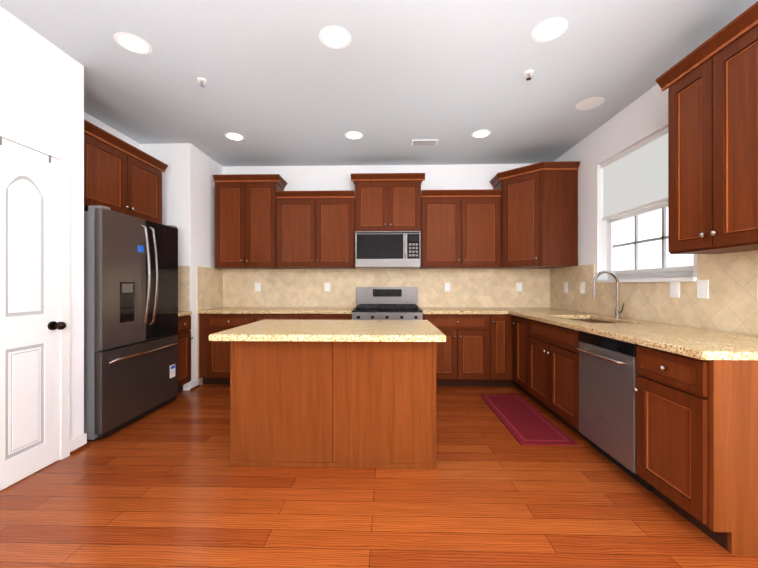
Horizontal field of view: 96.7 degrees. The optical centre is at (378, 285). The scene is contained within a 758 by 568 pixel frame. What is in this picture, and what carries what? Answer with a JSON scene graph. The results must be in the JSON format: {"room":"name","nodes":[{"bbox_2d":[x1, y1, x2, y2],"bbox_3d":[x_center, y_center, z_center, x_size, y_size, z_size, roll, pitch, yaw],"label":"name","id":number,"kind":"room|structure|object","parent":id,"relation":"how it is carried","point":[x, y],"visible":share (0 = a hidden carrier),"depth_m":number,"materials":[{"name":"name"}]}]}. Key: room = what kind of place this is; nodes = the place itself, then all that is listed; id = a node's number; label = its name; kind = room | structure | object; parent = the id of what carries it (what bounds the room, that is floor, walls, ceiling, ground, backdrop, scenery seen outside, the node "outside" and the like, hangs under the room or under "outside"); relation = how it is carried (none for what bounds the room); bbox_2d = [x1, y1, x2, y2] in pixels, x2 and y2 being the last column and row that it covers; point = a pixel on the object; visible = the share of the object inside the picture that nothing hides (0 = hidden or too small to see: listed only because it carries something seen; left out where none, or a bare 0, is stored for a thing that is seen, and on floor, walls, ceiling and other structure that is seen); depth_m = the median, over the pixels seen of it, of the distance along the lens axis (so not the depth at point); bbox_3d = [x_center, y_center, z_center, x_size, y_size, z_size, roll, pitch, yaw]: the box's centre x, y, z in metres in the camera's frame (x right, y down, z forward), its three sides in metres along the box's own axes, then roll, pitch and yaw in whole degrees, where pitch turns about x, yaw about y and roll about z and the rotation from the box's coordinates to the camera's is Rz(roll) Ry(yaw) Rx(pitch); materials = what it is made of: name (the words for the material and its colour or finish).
{"room":"kitchen","nodes":[
{"label":"kitchen","id":0,"kind":"room"},
{"bbox_2d":[0,6,222,490],"bbox_3d":[-2.636,-0.220,1.362,0.740,2.880,6.700,0,0,1],"label":"wall","id":1,"kind":"structure","parent":0,"point":[41,89],"depth_m":2.49,"materials":[{"name":"paint"}]},
{"bbox_2d":[0,126,69,489],"bbox_3d":[-2.194,0.139,2.134,0.100,2.162,0.568,0,0,1],"label":"pantry door","id":2,"kind":"structure","parent":1,"relation":"in","point":[34,305],"depth_m":2.18,"materials":[{"name":"white paint"}]},
{"bbox_2d":[70,433,86,447],"bbox_3d":[-2.529,1.172,2.565,0.612,0.095,0.012,0,0,1],"label":"baseboard","id":3,"kind":"structure","parent":1,"relation":"attached to","point":[78,442],"depth_m":2.50,"materials":[{"name":"white paint"}]},
{"bbox_2d":[84,119,167,223],"bbox_3d":[-2.588,-0.995,3.217,0.458,0.690,1.090,0,0,1],"label":"upper cabinet","id":4,"kind":"object","parent":1,"relation":"attached to","point":[122,176],"visible":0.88,"depth_m":3.13,"materials":[{"name":"brown wood"}]},
{"bbox_2d":[70,385,199,454],"bbox_3d":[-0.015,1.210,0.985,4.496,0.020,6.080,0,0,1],"label":"baseboard","id":5,"kind":"structure","parent":1,"relation":"attached to","point":[89,443],"depth_m":2.53,"materials":[{"name":"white wood"}]},
{"bbox_2d":[183,381,192,389],"bbox_3d":[-2.495,1.173,3.933,0.612,0.095,0.012,0,0,1],"label":"baseboard","id":6,"kind":"structure","parent":1,"relation":"attached to","point":[189,385],"depth_m":3.92,"materials":[{"name":"white paint"}]},
{"bbox_2d":[223,164,531,268],"bbox_3d":[-0.210,-0.220,4.712,5.420,2.880,0.120,0,0,1],"label":"wall","id":7,"kind":"structure","parent":0,"point":[437,177],"depth_m":4.65,"materials":[{"name":"paint"}]},
{"bbox_2d":[213,174,286,268],"bbox_3d":[-1.700,-0.825,4.488,0.854,1.190,0.375,0,0,1],"label":"upper cabinet","id":8,"kind":"object","parent":7,"relation":"attached to","point":[245,221],"visible":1,"depth_m":4.35,"materials":[{"name":"brown wood"}]},
{"bbox_2d":[275,190,356,268],"bbox_3d":[-0.814,-0.717,4.465,1.010,0.975,0.375,0,0,1],"label":"upper cabinet","id":9,"kind":"object","parent":7,"relation":"attached to","point":[315,229],"visible":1,"depth_m":4.32,"materials":[{"name":"brown wood"}]},
{"bbox_2d":[197,266,549,384],"bbox_3d":[0.063,0.495,4.324,4.506,1.450,0.639,0,0,1],"label":"backsplash","id":10,"kind":"structure","parent":7,"relation":"attached to","point":[219,288],"depth_m":4.62,"materials":[{"name":"tile"}]},
{"bbox_2d":[255,283,260,290],"bbox_3d":[-1.682,0.020,4.673,0.080,0.120,0.007,0,0,1],"label":"electrical outlet plate","id":11,"kind":"object","parent":10,"relation":"attached to","point":[257,285],"depth_m":4.67,"materials":[{"name":"white plastic"}]},
{"bbox_2d":[324,283,329,290],"bbox_3d":[-0.712,0.020,4.648,0.080,0.120,0.007,0,0,1],"label":"electrical outlet plate","id":12,"kind":"object","parent":10,"relation":"attached to","point":[326,285],"depth_m":4.65,"materials":[{"name":"white plastic"}]},
{"bbox_2d":[445,283,450,290],"bbox_3d":[0.937,0.020,4.606,0.080,0.120,0.007,0,0,1],"label":"electrical outlet plate","id":13,"kind":"object","parent":10,"relation":"attached to","point":[447,285],"depth_m":4.60,"materials":[{"name":"white plastic"}]},
{"bbox_2d":[516,283,521,290],"bbox_3d":[1.907,0.020,4.582,0.080,0.120,0.007,0,0,1],"label":"electrical outlet plate","id":14,"kind":"object","parent":10,"relation":"attached to","point":[518,285],"depth_m":4.58,"materials":[{"name":"white plastic"}]},
{"bbox_2d":[564,282,567,292],"bbox_3d":[2.310,0.025,4.162,0.007,0.130,0.080,0,0,1],"label":"electrical outlet plate","id":15,"kind":"object","parent":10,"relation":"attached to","point":[565,283],"depth_m":4.16,"materials":[{"name":"white plastic"}]},
{"bbox_2d":[355,231,419,267],"bbox_3d":[0.116,-0.457,4.404,0.817,0.445,0.450,0,0,1],"label":"microwave","id":16,"kind":"object","parent":7,"relation":"attached to","point":[387,249],"visible":1,"depth_m":4.23,"materials":[{"name":"silver metal"}]},
{"bbox_2d":[351,173,424,231],"bbox_3d":[0.117,-1.052,4.442,0.943,0.735,0.375,0,0,1],"label":"wall cabinet","id":17,"kind":"structure","parent":7,"relation":"attached to","point":[387,201],"depth_m":4.30,"materials":[{"name":"brown wood"}]},
{"bbox_2d":[419,189,501,268],"bbox_3d":[1.046,-0.717,4.418,1.009,0.975,0.375,0,0,1],"label":"upper cabinet","id":18,"kind":"object","parent":7,"relation":"attached to","point":[460,229],"visible":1,"depth_m":4.28,"materials":[{"name":"brown wood"}]},
{"bbox_2d":[490,161,580,268],"bbox_3d":[1.902,-0.825,4.221,0.824,1.190,0.726,0,0,1],"label":"upper cabinet","id":19,"kind":"object","parent":7,"relation":"attached to","point":[539,215],"visible":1,"depth_m":3.93,"materials":[{"name":"brown wood"}]},
{"bbox_2d":[0,384,757,567],"bbox_3d":[-0.297,1.270,1.302,5.700,0.100,7.100,0,0,1],"label":"floor","id":20,"kind":"structure","parent":0,"point":[166,486],"depth_m":1.84,"materials":[{"name":"brown wood"}]},
{"bbox_2d":[84,205,177,440],"bbox_3d":[-2.432,0.297,3.105,0.739,1.845,0.955,0,0,1],"label":"refrigerator","id":21,"kind":"object","parent":20,"relation":"on","point":[130,318],"visible":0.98,"depth_m":2.87,"materials":[{"name":"grey metal"}]},
{"bbox_2d":[172,266,192,392],"bbox_3d":[-2.476,0.495,3.768,0.653,1.450,0.338,0,0,1],"label":"base unit","id":22,"kind":"object","parent":20,"relation":"on","point":[184,343],"visible":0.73,"depth_m":3.87,"materials":[{"name":"brown wood"}]},
{"bbox_2d":[178,266,191,316],"bbox_3d":[-2.494,0.055,3.768,0.618,0.569,0.338,0,0,1],"label":"backsplash","id":23,"kind":"structure","parent":22,"relation":"on","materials":[{"name":"tile"}]},
{"bbox_2d":[199,315,260,383],"bbox_3d":[-1.801,0.780,4.370,0.753,0.880,0.616,0,0,1],"label":"base cabinet","id":24,"kind":"object","parent":20,"relation":"on","point":[214,356],"depth_m":4.08,"materials":[{"name":"brown wood"}]},
{"bbox_2d":[197,307,355,314],"bbox_3d":[-1.248,0.320,4.346,1.860,0.040,0.636,0,0,1],"label":"countertop","id":25,"kind":"structure","parent":24,"relation":"on","point":[222,310],"depth_m":4.05,"materials":[{"name":"beige stone"}]},
{"bbox_2d":[261,315,308,319],"bbox_3d":[-1.202,0.780,4.355,0.745,0.880,0.616,0,0,1],"label":"base cabinet","id":26,"kind":"object","parent":20,"relation":"on","point":[269,317],"depth_m":4.05,"materials":[{"name":"brown wood"}]},
{"bbox_2d":[309,315,351,319],"bbox_3d":[-0.649,0.780,4.341,0.662,0.880,0.616,0,0,1],"label":"base cabinet","id":27,"kind":"object","parent":20,"relation":"on","point":[311,317],"depth_m":4.03,"materials":[{"name":"brown wood"}]},
{"bbox_2d":[229,343,436,468],"bbox_3d":[-0.304,0.780,2.593,1.396,0.878,0.676,0,0,1],"label":"kitchen island","id":28,"kind":"object","parent":20,"relation":"on","point":[336,393],"depth_m":2.26,"materials":[{"name":"brown wood"}]},
{"bbox_2d":[209,319,445,342],"bbox_3d":[-0.306,0.319,2.493,1.444,0.040,0.920,0,0,1],"label":"island countertop","id":29,"kind":"structure","parent":28,"relation":"on","point":[263,331],"depth_m":2.19,"materials":[{"name":"beige stone"}]},
{"bbox_2d":[352,287,422,319],"bbox_3d":[0.104,0.610,4.273,0.830,1.180,0.710,0,0,1],"label":"range","id":30,"kind":"object","parent":20,"relation":"on","point":[386,303],"visible":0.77,"depth_m":4.51,"materials":[{"name":"silver metal"}]},
{"bbox_2d":[423,315,496,385],"bbox_3d":[0.960,0.780,4.300,0.864,0.880,0.616,0,0,1],"label":"base cabinet","id":31,"kind":"object","parent":20,"relation":"on","point":[475,349],"depth_m":4.00,"materials":[{"name":"brown wood"}]},
{"bbox_2d":[418,307,508,314],"bbox_3d":[1.028,0.320,4.288,1.002,0.040,0.636,0,0,1],"label":"countertop","id":32,"kind":"structure","parent":31,"relation":"on","point":[425,310],"depth_m":4.02,"materials":[{"name":"beige stone"}]},
{"bbox_2d":[497,314,512,385],"bbox_3d":[1.413,0.780,4.289,0.352,0.880,0.616,0,0,1],"label":"base cabinet","id":33,"kind":"object","parent":20,"relation":"on","point":[504,322],"depth_m":3.99,"materials":[{"name":"brown wood"}]},
{"bbox_2d":[512,315,523,391],"bbox_3d":[1.928,0.780,3.708,0.746,0.880,0.558,0,0,1],"label":"base cabinet","id":34,"kind":"object","parent":20,"relation":"on","point":[517,323],"depth_m":3.78,"materials":[{"name":"brown wood"}]},
{"bbox_2d":[479,394,577,445],"bbox_3d":[1.316,1.213,3.157,0.430,0.014,1.170,0,0,1],"label":"mat","id":35,"kind":"object","parent":20,"relation":"on","point":[524,422],"visible":1,"depth_m":2.99,"materials":[{"name":"red fabric"}]},
{"bbox_2d":[524,319,619,443],"bbox_3d":[1.912,0.780,3.068,0.746,0.880,0.995,0,0,1],"label":"base cabinet","id":36,"kind":"object","parent":20,"relation":"on","point":[551,355],"depth_m":2.98,"materials":[{"name":"brown wood"}]},
{"bbox_2d":[577,331,652,491],"bbox_3d":[1.860,0.782,2.275,0.792,0.875,0.583,0,0,1],"label":"dishwasher","id":37,"kind":"object","parent":20,"relation":"on","point":[608,374],"visible":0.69,"depth_m":2.21,"materials":[{"name":"silver metal"}]},
{"bbox_2d":[633,343,757,554],"bbox_3d":[1.878,0.779,1.750,0.746,0.880,0.457,0,0,1],"label":"base cabinet","id":38,"kind":"object","parent":20,"relation":"on","point":[695,389],"depth_m":1.56,"materials":[{"name":"brown wood"}]},
{"bbox_2d":[492,307,757,362],"bbox_3d":[1.892,0.320,3.048,0.784,0.040,3.073,0,0,1],"label":"countertop","id":39,"kind":"structure","parent":38,"relation":"on","point":[702,345],"depth_m":2.01,"materials":[{"name":"beige stone"}]},
{"bbox_2d":[592,271,624,317],"bbox_3d":[2.091,0.080,3.068,0.260,0.435,0.114,0,0,1],"label":"faucet","id":40,"kind":"object","parent":39,"relation":"on","point":[618,311],"visible":1,"depth_m":3.08,"materials":[{"name":"silver metal"}]},
{"bbox_2d":[0,0,757,166],"bbox_3d":[-0.297,-1.710,1.303,5.700,0.100,7.100,0,0,1],"label":"ceiling","id":41,"kind":"structure","parent":0,"point":[284,85],"depth_m":2.60,"materials":[{"name":"paint"}]},
{"bbox_2d":[114,32,151,54],"bbox_3d":[-1.682,-1.655,2.308,0.215,0.002,0.215,0,0,-38],"label":"recessed light","id":42,"kind":"object","parent":41,"relation":"in","point":[133,43],"depth_m":2.30,"materials":[{"name":"white glass"}]},
{"bbox_2d":[197,77,206,87],"bbox_3d":[-1.400,-1.635,2.673,0.091,0.050,0.131,0,0,1],"label":"sprinkler","id":43,"kind":"object","parent":41,"relation":"in","point":[201,80],"depth_m":2.71,"materials":[{"name":"white metal"}]},
{"bbox_2d":[224,132,244,140],"bbox_3d":[-1.605,-1.655,3.747,0.215,0.002,0.215,0,0,-5],"label":"recessed light","id":44,"kind":"object","parent":41,"relation":"in","point":[230,135],"depth_m":3.74,"materials":[{"name":"white glass"}]},
{"bbox_2d":[319,25,350,48],"bbox_3d":[-0.293,-1.655,2.253,0.215,0.002,0.215,0,0,-38],"label":"recessed light","id":45,"kind":"object","parent":41,"relation":"in","point":[339,37],"depth_m":2.25,"materials":[{"name":"white paint"}]},
{"bbox_2d":[344,131,363,139],"bbox_3d":[-0.276,-1.655,3.713,0.215,0.002,0.215,0,0,-38],"label":"recessed light","id":46,"kind":"object","parent":41,"relation":"in","point":[354,135],"depth_m":3.71,"materials":[{"name":"white glass"}]},
{"bbox_2d":[411,140,438,145],"bbox_3d":[0.516,-1.635,3.804,0.292,0.050,0.136,0,0,1],"label":"ceiling vent","id":47,"kind":"object","parent":41,"relation":"in","point":[414,142],"depth_m":3.89,"materials":[{"name":"white metal"}]},
{"bbox_2d":[471,129,490,137],"bbox_3d":[1.114,-1.655,3.678,0.215,0.002,0.215,0,0,-5],"label":"recessed light","id":48,"kind":"object","parent":41,"relation":"in","point":[482,133],"depth_m":3.67,"materials":[{"name":"white paint"}]},
{"bbox_2d":[524,70,533,80],"bbox_3d":[1.143,-1.635,2.584,0.084,0.050,0.124,0,0,1],"label":"sprinkler","id":49,"kind":"object","parent":41,"relation":"in","point":[528,73],"depth_m":2.62,"materials":[{"name":"white metal"}]},
{"bbox_2d":[531,17,567,41],"bbox_3d":[1.106,-1.655,2.188,0.215,0.002,0.215,0,0,-38],"label":"recessed light","id":50,"kind":"object","parent":41,"relation":"in","point":[550,29],"depth_m":2.18,"materials":[{"name":"white paint"}]},
{"bbox_2d":[575,97,604,109],"bbox_3d":[1.866,-1.635,2.983,0.221,0.050,0.199,0,0,1],"label":"ceiling speaker","id":51,"kind":"object","parent":41,"relation":"in","point":[590,103],"depth_m":3.06,"materials":[{"name":"white"}]},
{"bbox_2d":[554,84,696,282],"bbox_3d":[2.333,-0.220,1.236,0.160,2.880,6.700,0,0,1],"label":"wall","id":52,"kind":"structure","parent":0,"point":[644,116],"depth_m":3.57,"materials":[{"name":"paint"}]},
{"bbox_2d":[601,127,667,219],"bbox_3d":[2.350,-0.982,3.006,0.045,0.593,1.100,0,0,1],"label":"window shade","id":53,"kind":"object","parent":52,"relation":"attached to","point":[635,177],"visible":0.64,"depth_m":3.06,"materials":[{"name":"white fabric"}]},
{"bbox_2d":[592,277,696,282],"bbox_3d":[2.330,-0.045,3.007,0.135,0.030,1.200,0,0,1],"label":"window sill","id":54,"kind":"structure","parent":52,"relation":"attached to","point":[681,279],"depth_m":2.77,"materials":[{"name":"white paint"}]},
{"bbox_2d":[607,202,692,278],"bbox_3d":[2.421,-0.670,3.005,0.068,1.220,1.120,0,0,1],"label":"window","id":55,"kind":"structure","parent":52,"relation":"in","point":[649,253],"depth_m":3.11,"materials":[{"name":"clear glass"}]},
{"bbox_2d":[550,250,757,335],"bbox_3d":[2.292,0.495,3.038,0.011,1.450,3.075,0,0,1],"label":"backsplash","id":56,"kind":"structure","parent":52,"relation":"attached to","point":[730,304],"depth_m":2.48,"materials":[{"name":"tile"}]},
{"bbox_2d":[580,282,584,293],"bbox_3d":[2.302,0.025,3.817,0.007,0.130,0.080,0,0,1],"label":"electrical outlet plate","id":57,"kind":"object","parent":56,"relation":"attached to","point":[582,289],"depth_m":3.81,"materials":[{"name":"white plastic"}]},
{"bbox_2d":[670,282,679,296],"bbox_3d":[2.270,0.025,2.588,0.007,0.130,0.080,0,0,1],"label":"electrical outlet plate","id":58,"kind":"object","parent":56,"relation":"attached to","point":[674,286],"depth_m":2.58,"materials":[{"name":"white plastic"}]},
{"bbox_2d":[697,280,708,298],"bbox_3d":[2.265,0.025,2.358,0.007,0.130,0.080,0,0,1],"label":"electrical outlet plate","id":59,"kind":"object","parent":56,"relation":"attached to","point":[702,288],"depth_m":2.35,"materials":[{"name":"white plastic"}]},
{"bbox_2d":[656,1,757,253],"bbox_3d":[2.068,-0.810,1.938,0.376,1.200,0.730,0,0,1],"label":"upper cabinet","id":60,"kind":"object","parent":52,"relation":"attached to","point":[711,83],"visible":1,"depth_m":1.92,"materials":[{"name":"brown wood"}]}
]}

